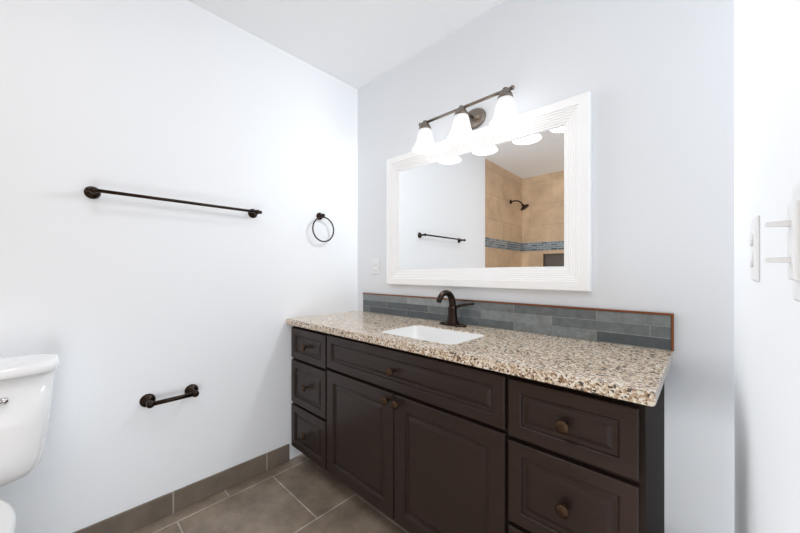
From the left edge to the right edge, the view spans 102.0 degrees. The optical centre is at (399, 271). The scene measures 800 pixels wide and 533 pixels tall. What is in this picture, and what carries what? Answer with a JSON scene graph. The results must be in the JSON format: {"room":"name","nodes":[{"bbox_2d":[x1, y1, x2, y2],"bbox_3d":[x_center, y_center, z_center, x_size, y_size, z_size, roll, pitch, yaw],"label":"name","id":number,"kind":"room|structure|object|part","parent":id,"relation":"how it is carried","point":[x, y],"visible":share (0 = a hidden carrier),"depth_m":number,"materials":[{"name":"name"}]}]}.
{"room":"bathroom","nodes":[
{"label":"bathroom","id":0,"kind":"room"},
{"bbox_2d":[0,0,357,532],"bbox_3d":[-1.065,-0.097,1.748,0.100,2.580,2.060,0,0,43],"label":"wall","id":1,"kind":"structure","parent":0,"point":[120,306],"depth_m":1.56,"materials":[{"name":"white paint"}]},
{"bbox_2d":[139,384,198,407],"bbox_3d":[-1.103,0.608,1.571,0.086,0.062,0.242,0,0,43],"label":"paper holder","id":2,"kind":"object","parent":1,"relation":"attached to","point":[149,401],"visible":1,"depth_m":1.54,"materials":[{"name":"brown metal"}]},
{"bbox_2d":[84,186,261,217],"bbox_3d":[-1.064,-0.342,1.617,0.081,0.054,0.734,0,0,43],"label":"towel rail","id":3,"kind":"object","parent":1,"relation":"attached to","point":[91,192],"visible":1,"depth_m":1.50,"materials":[{"name":"brown metal"}]},
{"bbox_2d":[73,444,288,532],"bbox_3d":[-1.196,1.141,1.528,0.011,0.105,1.440,0,0,43],"label":"baseboard","id":4,"kind":"structure","parent":1,"relation":"attached to","point":[143,514],"depth_m":1.63,"materials":[{"name":"tile"}]},
{"bbox_2d":[312,213,333,241],"bbox_3d":[-0.530,-0.304,2.200,0.058,0.206,0.173,0,0,43],"label":"towel ring","id":5,"kind":"object","parent":1,"relation":"attached to","point":[319,216],"visible":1,"depth_m":2.19,"materials":[{"name":"brown metal"}]},
{"bbox_2d":[131,454,409,532],"bbox_3d":[-0.697,1.243,0.611,2.195,0.100,3.410,0,0,43],"label":"floor","id":6,"kind":"structure","parent":0,"point":[302,493],"depth_m":1.63,"materials":[{"name":"tile"}]},
{"bbox_2d":[0,353,59,532],"bbox_3d":[-1.262,0.756,0.906,0.737,0.874,0.430,0,0,43],"label":"toilet","id":7,"kind":"object","parent":6,"relation":"on","point":[26,385],"visible":1,"depth_m":1.12,"materials":[{"name":"white ceramic"}]},
{"bbox_3d":[-1.335,0.431,1.055,0.019,0.024,0.078,0,0,43],"label":"handle","id":8,"kind":"part","parent":7,"relation":"part of","materials":[{"name":"silver metal"}]},
{"bbox_2d":[287,322,663,532],"bbox_3d":[0.136,0.760,1.626,1.809,0.867,0.584,0,0,43],"label":"bathroom vanity","id":9,"kind":"object","parent":6,"relation":"on","point":[438,414],"depth_m":1.17,"materials":[{"name":"black wood"}]},
{"bbox_2d":[287,310,673,409],"bbox_3d":[0.148,0.317,1.621,1.833,0.047,0.575,0,0,43],"label":"countertop","id":10,"kind":"structure","parent":9,"relation":"on","point":[637,371],"depth_m":1.19,"materials":[{"name":"beige stone"}]},
{"bbox_2d":[391,326,470,341],"bbox_3d":[0.149,0.385,1.556,0.437,0.176,0.292,0,0,43],"label":"sink","id":11,"kind":"object","parent":10,"relation":"in","point":[419,331],"depth_m":1.71,"materials":[{"name":"white ceramic"}]},
{"bbox_2d":[435,290,474,325],"bbox_3d":[0.265,0.194,1.734,0.202,0.198,0.177,0,0,43],"label":"faucet","id":12,"kind":"object","parent":10,"relation":"on","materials":[{"name":"brown metal"}]},
{"bbox_2d":[188,0,504,89],"bbox_3d":[-0.697,-1.437,0.611,2.195,0.100,3.410,0,0,43],"label":"ceiling","id":13,"kind":"structure","parent":0,"point":[357,44],"depth_m":1.83,"materials":[{"name":"white paint"}]},
{"bbox_2d":[358,0,733,532],"bbox_3d":[0.426,-0.097,1.803,2.195,2.580,0.134,0,0,43],"label":"wall","id":14,"kind":"structure","parent":0,"point":[655,78],"depth_m":1.38,"materials":[{"name":"white paint"}]},
{"bbox_2d":[372,258,378,273],"bbox_3d":[-0.177,-0.042,2.319,0.072,0.118,0.010,0,0,43],"label":"outlet","id":15,"kind":"object","parent":14,"relation":"attached to","point":[375,265],"visible":1,"depth_m":2.32,"materials":[{"name":"white plastic"}]},
{"bbox_2d":[412,85,521,153],"bbox_3d":[0.338,-0.793,1.698,0.626,0.197,0.208,0,0,43],"label":"sconce","id":16,"kind":"object","parent":14,"relation":"attached to","point":[466,122],"visible":1,"depth_m":1.65,"materials":[{"name":"white glass"}]},
{"bbox_3d":[0.363,-0.340,1.794,1.225,0.846,0.034,0,0,43],"label":"mirror frame","id":17,"kind":"part","parent":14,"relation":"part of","materials":[{"name":"white wood"}]},
{"bbox_2d":[362,292,673,351],"bbox_3d":[0.368,0.224,1.803,1.769,0.142,0.012,0,0,43],"label":"backsplash","id":18,"kind":"structure","parent":14,"relation":"attached to","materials":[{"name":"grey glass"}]},
{"bbox_2d":[734,0,799,532],"bbox_3d":[0.460,-0.097,0.311,0.100,2.580,2.060,0,0,43],"label":"wall","id":19,"kind":"structure","parent":0,"point":[767,306],"depth_m":0.52,"materials":[{"name":"white paint"}]},
{"bbox_2d":[749,215,759,281],"bbox_3d":[0.663,-0.042,0.608,0.009,0.118,0.072,0,0,43],"label":"electrical outlet plate","id":20,"kind":"object","parent":19,"relation":"attached to","point":[754,243],"visible":1,"depth_m":0.58,"materials":[{"name":"white plastic"}]},
{"bbox_2d":[764,182,799,301],"bbox_3d":[0.371,-0.029,0.311,0.028,0.118,0.072,0,0,43],"label":"switch plate","id":21,"kind":"object","parent":19,"relation":"attached to","point":[791,223],"visible":1,"depth_m":0.31,"materials":[{"name":"white plastic"}]}
]}

